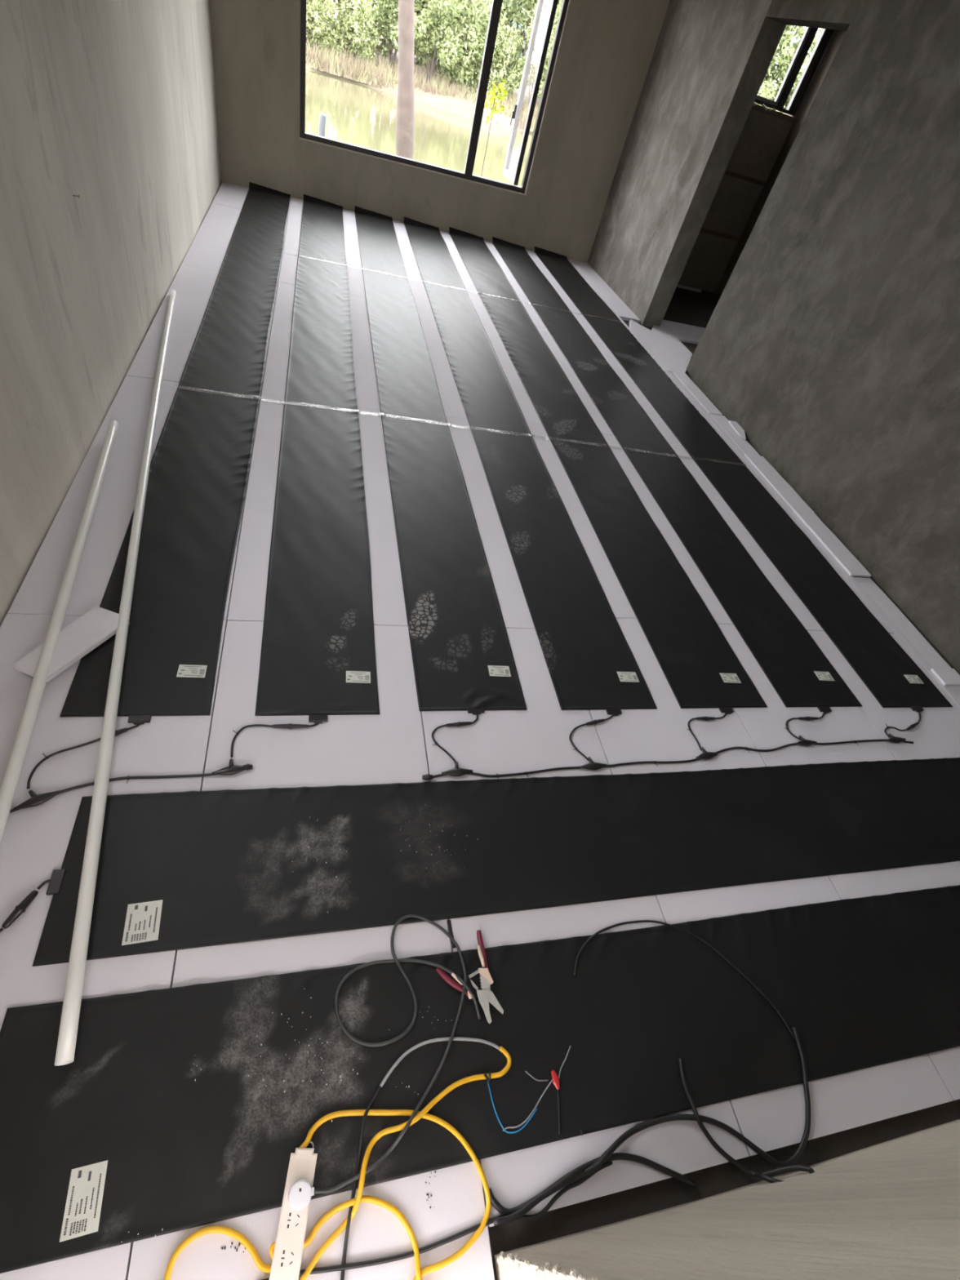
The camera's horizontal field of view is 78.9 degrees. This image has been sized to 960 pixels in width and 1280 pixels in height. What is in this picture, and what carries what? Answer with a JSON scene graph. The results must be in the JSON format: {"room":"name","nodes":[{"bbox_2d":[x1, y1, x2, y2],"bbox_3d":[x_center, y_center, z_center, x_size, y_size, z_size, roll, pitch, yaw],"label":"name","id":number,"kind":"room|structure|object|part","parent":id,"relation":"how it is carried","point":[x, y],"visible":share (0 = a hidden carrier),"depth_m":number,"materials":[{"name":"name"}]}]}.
{"room":"building under construction","nodes":[
{"label":"building under construction","id":0,"kind":"room"},
{"bbox_2d":[0,0,222,626],"bbox_3d":[-1.740,-2.759,2.388,0.209,2.930,8.510,1,47,-16],"label":"wall","id":1,"kind":"structure","parent":0,"point":[112,104],"depth_m":2.46,"materials":[{"name":"paint"}]},
{"bbox_2d":[208,0,670,262],"bbox_3d":[-0.358,-5.773,5.712,4.200,2.930,0.246,0,48,-17],"label":"wall","id":2,"kind":"structure","parent":0,"point":[607,47],"depth_m":6.08,"materials":[{"name":"paint"}]},
{"bbox_2d":[299,0,571,195],"bbox_3d":[-0.496,-5.925,5.779,2.457,1.926,0.611,0,48,-17],"label":"window","id":3,"kind":"structure","parent":2,"relation":"in","point":[495,9],"depth_m":6.06,"materials":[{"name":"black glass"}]},
{"bbox_3d":[0.376,-5.875,6.533,0.039,0.180,0.026,1,47,-16],"label":"sash handle","id":4,"kind":"part","parent":3,"relation":"part of","materials":[{"name":"black rubber"}]},
{"bbox_3d":[0.548,-5.947,6.135,0.048,1.805,0.530,0,48,-18],"label":"casement sash","id":5,"kind":"part","parent":3,"relation":"part of","materials":[{"name":"metal"}]},
{"bbox_2d":[0,182,959,1279],"bbox_3d":[1.188,-0.544,3.384,6.495,0.200,11.800,1,47,-16],"label":"floor","id":6,"kind":"structure","parent":0,"point":[852,1111],"depth_m":1.89,"materials":[{"name":"tile"}]},
{"bbox_2d":[0,420,118,845],"bbox_3d":[-1.433,-0.204,2.034,0.033,0.059,2.131,-2,48,-19],"label":"pvc pipe","id":7,"kind":"object","parent":6,"relation":"on","point":[10,783],"visible":1,"depth_m":1.83,"materials":[{"name":"white plastic"}]},
{"bbox_2d":[13,606,129,682],"bbox_3d":[-1.307,0.007,1.888,0.128,0.022,0.325,24,45,6],"label":"foam offcut","id":8,"kind":"object","parent":6,"relation":"on","point":[99,624],"visible":0.92,"depth_m":1.88,"materials":[{"name":"white plastic"}]},
{"bbox_2d":[54,288,176,1066],"bbox_3d":[-1.452,-0.720,2.539,0.045,0.040,4.324,-3,49,-20],"label":"pvc pipe","id":9,"kind":"object","parent":6,"relation":"on","point":[68,1033],"visible":1,"depth_m":1.61,"materials":[{"name":"white plastic"}]},
{"bbox_2d":[9,759,253,813],"bbox_3d":[-0.994,0.405,1.627,0.673,0.021,0.089,-9,51,-25],"label":"cable","id":10,"kind":"object","parent":6,"relation":"on","point":[35,800],"visible":0.94,"depth_m":1.64,"materials":[{"name":"black rubber"}]},
{"bbox_2d":[26,182,290,789],"bbox_3d":[-1.602,-2.168,3.871,0.450,0.050,6.931,1,47,-16],"label":"mat","id":11,"kind":"object","parent":6,"relation":"on","point":[200,463],"visible":0.97,"depth_m":2.49,"materials":[{"name":"plastic"}]},
{"bbox_2d":[178,666,204,676],"bbox_3d":[-0.953,0.103,1.932,0.077,0.001,0.044,1,47,-16],"label":"print","id":12,"kind":"object","parent":11,"relation":"on","point":[184,671],"depth_m":1.93,"materials":[{"name":"grey paper"}]},
{"bbox_2d":[230,194,379,757],"bbox_3d":[-1.097,-2.188,4.051,0.459,0.050,6.863,2,47,-16],"label":"mat","id":13,"kind":"object","parent":6,"relation":"on","point":[317,655],"visible":1,"depth_m":2.60,"materials":[{"name":"plastic"}]},
{"bbox_2d":[346,672,368,681],"bbox_3d":[-0.432,0.132,2.072,0.077,0.001,0.044,1,47,-16],"label":"print","id":14,"kind":"object","parent":13,"relation":"on","point":[351,677],"depth_m":2.07,"materials":[{"name":"grey paper"}]},
{"bbox_2d":[164,1046,511,1279],"bbox_3d":[-0.222,1.139,1.161,0.751,0.032,0.355,-6,50,-22],"label":"power strip","id":15,"kind":"object","parent":6,"relation":"on","point":[286,1253],"visible":1,"depth_m":1.15,"materials":[{"name":"beige plastic"}]},
{"bbox_2d":[280,1249,293,1266],"bbox_3d":[-0.358,1.150,1.086,0.022,0.001,0.021,9,45,-9],"label":"socket","id":16,"kind":"object","parent":15,"relation":"attached to","point":[286,1255],"depth_m":1.09,"materials":[{"name":"white plastic"}]},
{"bbox_2d":[287,1213,299,1227],"bbox_3d":[-0.358,1.114,1.121,0.022,0.001,0.021,9,45,-9],"label":"socket","id":17,"kind":"object","parent":15,"relation":"attached to","point":[293,1219],"depth_m":1.12,"materials":[{"name":"white plastic"}]},
{"bbox_3d":[-0.357,1.061,1.171,0.022,0.001,0.027,9,45,-9],"label":"recess panel","id":18,"kind":"part","parent":15,"relation":"part of","materials":[{"name":"beige plastic"}]},
{"bbox_3d":[-0.183,1.132,1.186,0.418,0.024,0.296,20,45,1],"label":"cord","id":19,"kind":"part","parent":15,"relation":"part of","materials":[{"name":"yellow plastic"}]},
{"bbox_2d":[340,1036,500,1279],"bbox_3d":[-0.174,1.063,1.254,0.184,0.025,0.538,35,47,16],"label":"cable","id":20,"kind":"object","parent":6,"relation":"on","point":[455,1038],"visible":1,"depth_m":1.27,"materials":[{"name":"black rubber"}]},
{"bbox_2d":[262,1160,613,1279],"bbox_3d":[-0.053,1.192,1.177,0.748,0.012,0.050,-1,48,-19],"label":"cable","id":21,"kind":"object","parent":6,"relation":"on","point":[526,1217],"visible":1,"depth_m":1.16,"materials":[{"name":"rubber"}]},
{"bbox_2d":[354,205,526,764],"bbox_3d":[-0.574,-2.159,4.190,0.411,0.049,6.923,1,47,-16],"label":"mat","id":22,"kind":"object","parent":6,"relation":"on","point":[463,660],"visible":1,"depth_m":2.80,"materials":[{"name":"plastic"}]},
{"bbox_2d":[490,666,509,675],"bbox_3d":[0.075,0.120,2.244,0.077,0.001,0.044,1,47,-16],"label":"print","id":23,"kind":"object","parent":22,"relation":"on","point":[495,671],"depth_m":2.24,"materials":[{"name":"grey paper"}]},
{"bbox_2d":[446,920,456,948],"bbox_3d":[-0.078,0.787,1.563,0.013,0.002,0.071,-1,48,-19],"label":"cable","id":24,"kind":"object","parent":6,"relation":"on","point":[448,922],"visible":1,"depth_m":1.57,"materials":[{"name":"rubber"}]},
{"bbox_2d":[205,389,728,462],"bbox_3d":[0.125,-1.289,3.605,3.637,0.012,0.045,2,47,-16],"label":"tape strip","id":25,"kind":"object","parent":6,"relation":"on","point":[670,455],"visible":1,"depth_m":3.48,"materials":[{"name":"plastic"}]},
{"bbox_2d":[0,884,959,1273],"bbox_3d":[0.795,0.989,1.641,3.700,0.013,0.418,1,47,-16],"label":"mat","id":26,"kind":"object","parent":6,"relation":"on","point":[111,1142],"visible":0.98,"depth_m":1.36,"materials":[{"name":"plastic"}]},
{"bbox_2d":[63,1169,102,1235],"bbox_3d":[-0.741,1.050,1.094,0.049,0.001,0.090,1,47,-16],"label":"print","id":27,"kind":"object","parent":26,"relation":"on","point":[82,1193],"depth_m":1.09,"materials":[{"name":"grey paper"}]},
{"bbox_2d":[121,804,466,1243],"bbox_3d":[-0.319,0.837,1.435,0.533,0.007,1.025,18,45,0],"label":"crumbs","id":28,"kind":"object","parent":26,"relation":"on","point":[425,804],"visible":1,"depth_m":1.32,"materials":[{"name":"plastic"}]},
{"bbox_2d":[288,914,480,1210],"bbox_3d":[-0.235,0.927,1.345,0.317,0.051,0.596,36,47,17],"label":"cable","id":29,"kind":"object","parent":26,"relation":"on","point":[300,1193],"visible":1,"depth_m":1.37,"materials":[{"name":"black plastic"}]},
{"bbox_2d":[435,929,503,1023],"bbox_3d":[0.005,0.862,1.489,0.157,0.026,0.185,-28,61,-36],"label":"pliers","id":30,"kind":"object","parent":26,"relation":"on","point":[486,996],"visible":1,"depth_m":1.47,"materials":[{"name":"metal"}]},
{"bbox_3d":[-0.068,0.864,1.471,0.108,0.012,0.017,33,47,14],"label":"handle","id":31,"kind":"part","parent":30,"relation":"part of","materials":[{"name":"red plastic"}]},
{"bbox_3d":[0.005,0.815,1.539,0.016,0.019,0.097,1,47,-16],"label":"handle","id":32,"kind":"part","parent":30,"relation":"part of","materials":[{"name":"red plastic"}]},
{"bbox_3d":[0.016,0.868,1.484,0.034,0.003,0.042,5,46,-13],"label":"stripping plate","id":33,"kind":"part","parent":30,"relation":"part of","materials":[{"name":"metal"}]},
{"bbox_2d":[484,1045,570,1134],"bbox_3d":[0.129,1.056,1.357,0.232,0.017,0.159,1,47,-16],"label":"wires","id":34,"kind":"object","parent":26,"relation":"on","point":[555,1080],"visible":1,"depth_m":1.35,"materials":[{"name":"blue plastic"}]},
{"bbox_2d":[573,920,795,1039],"bbox_3d":[0.572,0.915,1.641,0.631,0.014,0.211,17,45,-1],"label":"cable","id":35,"kind":"object","parent":26,"relation":"on","point":[590,938],"visible":1,"depth_m":1.66,"materials":[{"name":"rubber"}]},
{"bbox_2d":[0,757,959,966],"bbox_3d":[0.644,0.618,1.944,3.836,0.024,0.423,1,47,-16],"label":"mat","id":36,"kind":"object","parent":6,"relation":"on","point":[188,869],"visible":1,"depth_m":1.74,"materials":[{"name":"plastic"}]},
{"bbox_2d":[124,905,157,942],"bbox_3d":[-0.820,0.686,1.418,0.061,0.001,0.085,1,47,-16],"label":"print","id":37,"kind":"object","parent":36,"relation":"on","point":[140,921],"depth_m":1.42,"materials":[{"name":"grey paper"}]},
{"bbox_2d":[221,824,825,1253],"bbox_3d":[0.415,0.956,1.554,2.049,0.010,0.157,-15,54,-29],"label":"crumbs","id":38,"kind":"object","parent":6,"relation":"on","point":[427,1194],"visible":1,"depth_m":1.10,"materials":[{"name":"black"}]},
{"bbox_2d":[404,217,657,761],"bbox_3d":[-0.056,-2.149,4.346,0.430,0.050,6.945,1,47,-16],"label":"mat","id":39,"kind":"object","parent":6,"relation":"on","point":[591,664],"visible":1,"depth_m":2.99,"materials":[{"name":"plastic"}]},
{"bbox_2d":[620,672,636,680],"bbox_3d":[0.604,0.151,2.383,0.077,0.001,0.044,1,47,-16],"label":"print","id":40,"kind":"object","parent":39,"relation":"on","point":[624,676],"depth_m":2.38,"materials":[{"name":"grey paper"}]},
{"bbox_2d":[493,1152,695,1226],"bbox_3d":[0.256,1.189,1.285,0.487,0.050,0.080,4,47,-14],"label":"cable","id":41,"kind":"object","parent":6,"relation":"on","point":[504,1220],"visible":0.98,"depth_m":1.27,"materials":[{"name":"rubber"}]},
{"bbox_2d":[448,226,767,750],"bbox_3d":[0.445,-2.151,4.507,0.474,0.050,6.929,1,47,-16],"label":"mat","id":42,"kind":"object","parent":6,"relation":"on","point":[701,669],"visible":1,"depth_m":3.17,"materials":[{"name":"plastic"}]},
{"bbox_2d":[723,674,739,682],"bbox_3d":[1.082,0.165,2.523,0.077,0.001,0.044,1,47,-16],"label":"print","id":43,"kind":"object","parent":42,"relation":"on","point":[726,677],"depth_m":2.52,"materials":[{"name":"grey paper"}]},
{"bbox_2d":[488,1026,810,1215],"bbox_3d":[0.475,1.183,1.342,0.930,0.032,0.222,-7,50,-23],"label":"cable","id":44,"kind":"object","parent":6,"relation":"on","point":[793,1158],"visible":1,"depth_m":1.38,"materials":[{"name":"rubber"}]},
{"bbox_2d":[629,319,692,372],"bbox_3d":[1.766,-2.805,5.607,0.577,0.030,1.262,1,47,-16],"label":"foam offcut","id":45,"kind":"object","parent":6,"relation":"on","point":[669,353],"visible":0.77,"depth_m":5.56,"materials":[{"name":"white plastic"}]},
{"bbox_2d":[422,733,913,780],"bbox_3d":[0.834,0.423,2.192,2.144,0.021,0.080,-1,48,-18],"label":"cable","id":46,"kind":"object","parent":6,"relation":"on","point":[456,771],"visible":1,"depth_m":2.10,"materials":[{"name":"black rubber"}]},
{"bbox_2d":[492,236,862,740],"bbox_3d":[0.936,-2.151,4.664,0.498,0.050,6.905,2,47,-16],"label":"mat","id":47,"kind":"object","parent":6,"relation":"on","point":[801,674],"visible":1,"depth_m":3.37,"materials":[{"name":"plastic"}]},
{"bbox_2d":[651,320,705,344],"bbox_3d":[2.128,-3.237,6.143,0.903,0.020,0.555,1,47,-16],"label":"foam offcut","id":48,"kind":"object","parent":6,"relation":"on","point":[686,333],"visible":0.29,"depth_m":6.11,"materials":[{"name":"white plastic"}]},
{"bbox_2d":[676,284,702,292],"bbox_3d":[2.644,-4.601,7.607,0.550,0.030,0.030,1,47,-16],"label":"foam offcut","id":49,"kind":"object","parent":6,"relation":"on","point":[679,286],"visible":0.64,"depth_m":7.62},
{"bbox_2d":[672,371,722,415],"bbox_3d":[1.825,-2.093,4.944,0.134,0.027,0.780,1,47,-16],"label":"foam offcut","id":50,"kind":"object","parent":6,"relation":"on","point":[700,396],"visible":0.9,"depth_m":4.90,"materials":[{"name":"white plastic"}]},
{"bbox_2d":[709,413,759,455],"bbox_3d":[1.950,-1.568,4.484,0.139,0.024,0.620,1,47,-16],"label":"foam offcut","id":51,"kind":"object","parent":6,"relation":"on","point":[722,420],"visible":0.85,"depth_m":4.45,"materials":[{"name":"white plastic"}]},
{"bbox_2d":[728,420,746,439],"bbox_3d":[2.015,-1.629,4.535,0.086,0.008,0.286,5,46,-13],"label":"foam offcut","id":52,"kind":"object","parent":51,"relation":"on","point":[735,426],"visible":1,"depth_m":4.54,"materials":[{"name":"white plastic"}]},
{"bbox_2d":[533,246,952,737],"bbox_3d":[1.452,-2.142,4.820,0.526,0.049,6.916,2,47,-16],"label":"mat","id":53,"kind":"object","parent":6,"relation":"on","point":[887,671],"visible":1,"depth_m":3.55,"materials":[{"name":"plastic"}]},
{"bbox_2d":[907,675,922,683],"bbox_3d":[2.097,0.190,2.822,0.077,0.001,0.044,1,47,-16],"label":"print","id":54,"kind":"object","parent":53,"relation":"on","point":[911,679],"depth_m":2.82,"materials":[{"name":"grey paper"}]},
{"bbox_2d":[678,1057,814,1182],"bbox_3d":[0.601,1.151,1.371,0.326,0.092,0.101,39,48,19],"label":"cable","id":55,"kind":"object","parent":6,"relation":"on","point":[766,1175],"visible":0.84,"depth_m":1.36,"materials":[{"name":"rubber"}]},
{"bbox_2d":[744,453,813,511],"bbox_3d":[2.056,-1.092,4.035,0.162,0.009,0.685,1,47,-16],"label":"foam offcut","id":56,"kind":"object","parent":6,"relation":"on","point":[788,495],"visible":1,"depth_m":4.01,"materials":[{"name":"white plastic"}]},
{"bbox_2d":[793,509,871,577],"bbox_3d":[2.162,-0.606,3.601,0.153,0.013,0.625,1,47,-16],"label":"foam offcut","id":57,"kind":"object","parent":6,"relation":"on","point":[826,537],"visible":1,"depth_m":3.57,"materials":[{"name":"white plastic"}]},
{"bbox_2d":[853,577,951,668],"bbox_3d":[2.283,-0.101,3.188,0.132,0.024,0.690,1,47,-16],"label":"foam offcut","id":58,"kind":"object","parent":6,"relation":"on","point":[890,609],"visible":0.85,"depth_m":3.16,"materials":[{"name":"white plastic"}]},
{"bbox_2d":[929,668,959,685],"bbox_3d":[2.330,0.183,2.901,0.148,0.012,0.100,1,47,-16],"label":"foam offcut","id":59,"kind":"object","parent":6,"relation":"on","point":[948,677],"visible":1,"depth_m":2.89,"materials":[{"name":"white plastic"}]},
{"bbox_2d":[493,1119,959,1279],"bbox_3d":[1.727,0.374,0.498,2.841,2.930,0.207,1,47,-16],"label":"wall","id":60,"kind":"structure","parent":0,"point":[889,1210],"depth_m":0.89,"materials":[{"name":"paint"}]},
{"bbox_2d":[677,30,835,293],"bbox_3d":[2.643,-5.728,6.647,2.090,2.960,0.275,1,47,-16],"label":"wall","id":61,"kind":"structure","parent":0,"point":[764,133],"depth_m":6.99,"materials":[{"name":"paint"}]},
{"bbox_2d":[752,26,834,115],"bbox_3d":[3.286,-6.143,6.236,0.676,0.762,0.100,1,47,-16],"label":"window","id":62,"kind":"structure","parent":61,"relation":"in","point":[809,34],"depth_m":6.31,"materials":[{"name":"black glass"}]},
{"bbox_3d":[3.191,-6.171,6.209,0.358,0.666,0.040,1,47,-16],"label":"frame","id":63,"kind":"part","parent":62,"relation":"part of","materials":[{"name":"black metal"}]},
{"bbox_2d":[587,0,959,672],"bbox_3d":[2.475,-2.597,3.578,0.207,2.930,8.360,1,47,-16],"label":"wall","id":64,"kind":"structure","parent":0,"point":[832,339],"depth_m":3.77,"materials":[{"name":"paint"}]},
{"bbox_2d":[714,30,846,297],"bbox_3d":[3.928,-4.078,5.479,0.206,2.960,4.600,1,47,-16],"label":"wall","id":65,"kind":"structure","parent":0,"point":[838,36],"depth_m":6.72,"materials":[{"name":"paint"}]},
{"label":"outside","id":66,"kind":"structure","parent":0,"visible":0},
{"bbox_3d":[2.475,-5.321,9.747,70.000,0.650,2.700,1,47,-16],"label":"ground","id":67,"kind":"structure","parent":66,"visible":0},
{"bbox_2d":[480,72,511,176],"bbox_3d":[0.038,-6.140,7.798,0.368,2.124,0.338,1,47,-16],"label":"young tree","id":68,"kind":"object","parent":67,"relation":"on","point":[501,87],"visible":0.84,"depth_m":7.23,"materials":[{"name":"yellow plant"}]},
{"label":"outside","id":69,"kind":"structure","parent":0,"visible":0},
{"bbox_2d":[501,0,533,27],"bbox_3d":[0.322,-7.131,6.123,0.719,0.938,0.369,1,47,-16],"label":"branch","id":70,"kind":"object","parent":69,"point":[517,5],"visible":0.94,"depth_m":6.38,"materials":[{"name":"green plant"}]},
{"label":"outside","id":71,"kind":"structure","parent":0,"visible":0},
{"bbox_2d":[305,69,533,186],"bbox_3d":[5.566,-12.743,17.582,100.000,0.600,17.400,1,47,-16],"label":"pond water","id":72,"kind":"structure","parent":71,"point":[357,114],"depth_m":15.98,"materials":[{"name":"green liquid"}]},
{"bbox_2d":[318,112,326,137],"bbox_3d":[-2.546,-7.475,9.269,0.152,1.372,0.104,1,47,-16],"label":"post","id":73,"kind":"object","parent":72,"relation":"in","point":[322,126],"visible":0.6,"depth_m":8.86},
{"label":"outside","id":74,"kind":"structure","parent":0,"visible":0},
{"bbox_2d":[306,0,542,133],"bbox_3d":[1.676,-30.464,32.294,100.000,2.118,31.321,1,47,-16],"label":"bank","id":75,"kind":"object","parent":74,"point":[459,106],"visible":0.06,"depth_m":21.20,"materials":[{"name":"soil"}]},
{"bbox_2d":[306,0,339,59],"bbox_3d":[-5.752,-20.880,20.101,2.188,2.588,1.828,30,46,11],"label":"shrub","id":76,"kind":"object","parent":75,"relation":"on","point":[317,8],"visible":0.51,"depth_m":19.81,"materials":[{"name":"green plant"}]},
{"bbox_2d":[310,0,351,31],"bbox_3d":[-6.454,-25.693,21.602,4.070,5.811,4.532,-14,53,-28],"label":"shrub","id":77,"kind":"object","parent":75,"relation":"on","point":[334,1],"visible":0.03,"depth_m":22.54,"materials":[{"name":"green plant"}]},
{"bbox_2d":[341,0,346,52],"bbox_3d":[-4.901,-24.087,18.790,4.433,7.480,2.682,23,45,4],"label":"tree","id":78,"kind":"object","parent":75,"relation":"on","point":[343,0],"visible":0.09,"depth_m":20.72,"materials":[{"name":"green plant"}]},
{"bbox_2d":[319,0,379,71],"bbox_3d":[-4.482,-20.997,20.575,2.282,2.698,1.905,33,47,14],"label":"shrub","id":79,"kind":"object","parent":75,"relation":"on","point":[352,24],"visible":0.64,"depth_m":20.14,"materials":[{"name":"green plant"}]},
{"bbox_2d":[364,0,426,71],"bbox_3d":[-2.905,-21.693,20.412,2.110,3.510,1.968,35,47,16],"label":"shrub","id":80,"kind":"object","parent":75,"relation":"on","point":[387,12],"visible":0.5,"depth_m":20.43,"materials":[{"name":"green plant"}]},
{"bbox_2d":[346,0,462,65],"bbox_3d":[-3.404,-24.849,22.823,5.053,5.974,4.220,30,46,12],"label":"shrub","id":81,"kind":"object","parent":75,"relation":"on","point":[384,51],"visible":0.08,"depth_m":22.87,"materials":[{"name":"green plant"}]},
{"bbox_2d":[306,35,540,131],"bbox_3d":[3.032,-20.903,23.143,34.627,1.319,3.624,1,47,-16],"label":"reeds","id":82,"kind":"object","parent":75,"relation":"on","point":[356,71],"visible":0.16,"depth_m":20.72,"materials":[{"name":"beige plant"}]},
{"bbox_2d":[429,0,440,75],"bbox_3d":[-1.709,-24.682,19.971,4.606,8.052,2.897,28,46,10],"label":"tree","id":83,"kind":"object","parent":75,"relation":"on","point":[435,57],"visible":0.11,"depth_m":22.47,"materials":[{"name":"green plant"}]},
{"bbox_2d":[414,0,465,84],"bbox_3d":[-1.490,-21.218,20.477,2.050,3.409,1.911,16,45,-3],"label":"shrub","id":84,"kind":"object","parent":75,"relation":"on","point":[446,50],"visible":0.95,"depth_m":20.38,"materials":[{"name":"green plant"}]},
{"bbox_2d":[414,0,486,74],"bbox_3d":[-1.194,-25.409,22.388,5.358,6.871,4.812,6,46,-12],"label":"shrub","id":85,"kind":"object","parent":75,"relation":"on","point":[417,15],"visible":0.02,"depth_m":23.09,"materials":[{"name":"green plant"}]},
{"bbox_2d":[435,0,506,93],"bbox_3d":[-0.282,-21.704,21.571,2.488,3.554,2.771,-10,51,-25],"label":"shrub","id":86,"kind":"object","parent":75,"relation":"on","point":[463,72],"visible":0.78,"depth_m":20.85,"materials":[{"name":"green plant"}]},
{"bbox_2d":[418,0,523,94],"bbox_3d":[-0.208,-24.559,23.742,4.670,5.522,3.900,29,46,10],"label":"shrub","id":87,"kind":"object","parent":75,"relation":"on","point":[505,20],"visible":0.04,"depth_m":23.15,"materials":[{"name":"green plant"}]},
{"bbox_2d":[414,8,558,82],"bbox_3d":[0.927,-29.216,28.447,8.700,3.400,0.100,1,47,-16],"label":"shrub","id":88,"kind":"object","parent":75,"relation":"on","point":[519,26],"visible":0.02,"depth_m":28.25,"materials":[{"name":"green plant"}]},
{"bbox_2d":[463,17,524,102],"bbox_3d":[0.530,-21.510,22.039,2.244,2.877,2.015,-21,57,-33],"label":"shrub","id":89,"kind":"object","parent":75,"relation":"on","point":[507,55],"visible":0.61,"depth_m":21.64,"materials":[{"name":"green plant"}]},
{"bbox_2d":[499,0,562,92],"bbox_3d":[2.213,-25.587,22.919,4.187,6.965,3.905,-14,53,-29],"label":"shrub","id":90,"kind":"object","parent":75,"relation":"on","point":[533,2],"visible":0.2,"depth_m":23.37,"materials":[{"name":"green plant"}]},
{"bbox_2d":[508,4,560,107],"bbox_3d":[2.101,-21.563,21.943,2.030,3.422,1.947,15,45,-4],"label":"shrub","id":91,"kind":"object","parent":75,"relation":"on","point":[540,33],"visible":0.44,"depth_m":21.52,"materials":[{"name":"green plant"}]},
{"bbox_2d":[515,0,562,100],"bbox_3d":[3.369,-25.122,24.474,4.156,7.422,3.976,5,46,-13],"label":"shrub","id":92,"kind":"object","parent":75,"relation":"on","point":[522,32],"visible":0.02,"depth_m":24.54,"materials":[{"name":"green plant"}]},
{"bbox_2d":[756,79,779,111],"bbox_3d":[11.271,-21.177,24.471,1.941,3.462,2.082,27,45,8],"label":"shrub","id":93,"kind":"object","parent":75,"relation":"on","point":[762,88],"visible":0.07,"depth_m":23.50,"materials":[{"name":"green plant"}]},
{"bbox_2d":[764,43,790,80],"bbox_3d":[11.267,-24.917,26.799,4.151,7.414,3.972,-20,56,-32],"label":"shrub","id":94,"kind":"object","parent":75,"relation":"on","point":[777,74],"visible":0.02,"depth_m":25.45,"materials":[{"name":"green plant"}]},
{"bbox_2d":[760,53,808,112],"bbox_3d":[14.492,-24.157,27.772,4.393,6.219,5.260,-28,61,-36],"label":"shrub","id":95,"kind":"object","parent":75,"relation":"on","point":[785,105],"visible":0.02,"depth_m":26.85,"materials":[{"name":"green plant"}]},
{"bbox_2d":[757,24,817,105],"bbox_3d":[13.185,-25.951,26.336,4.260,7.598,4.568,-17,55,-30],"label":"shrub","id":96,"kind":"object","parent":75,"relation":"on","point":[787,36],"visible":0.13,"depth_m":25.34,"materials":[{"name":"green plant"}]},
{"bbox_2d":[811,28,822,45],"bbox_3d":[16.336,-25.325,27.340,4.040,6.719,3.767,-23,58,-34],"label":"shrub","id":97,"kind":"object","parent":75,"relation":"on","point":[820,29],"visible":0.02,"depth_m":26.20,"materials":[{"name":"green plant"}]},
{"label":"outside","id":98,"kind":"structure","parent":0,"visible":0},
{"bbox_2d":[395,0,414,159],"bbox_3d":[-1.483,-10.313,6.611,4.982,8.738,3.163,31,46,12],"label":"post","id":99,"kind":"object","parent":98,"point":[405,117],"visible":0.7,"depth_m":8.64,"materials":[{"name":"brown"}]}
]}

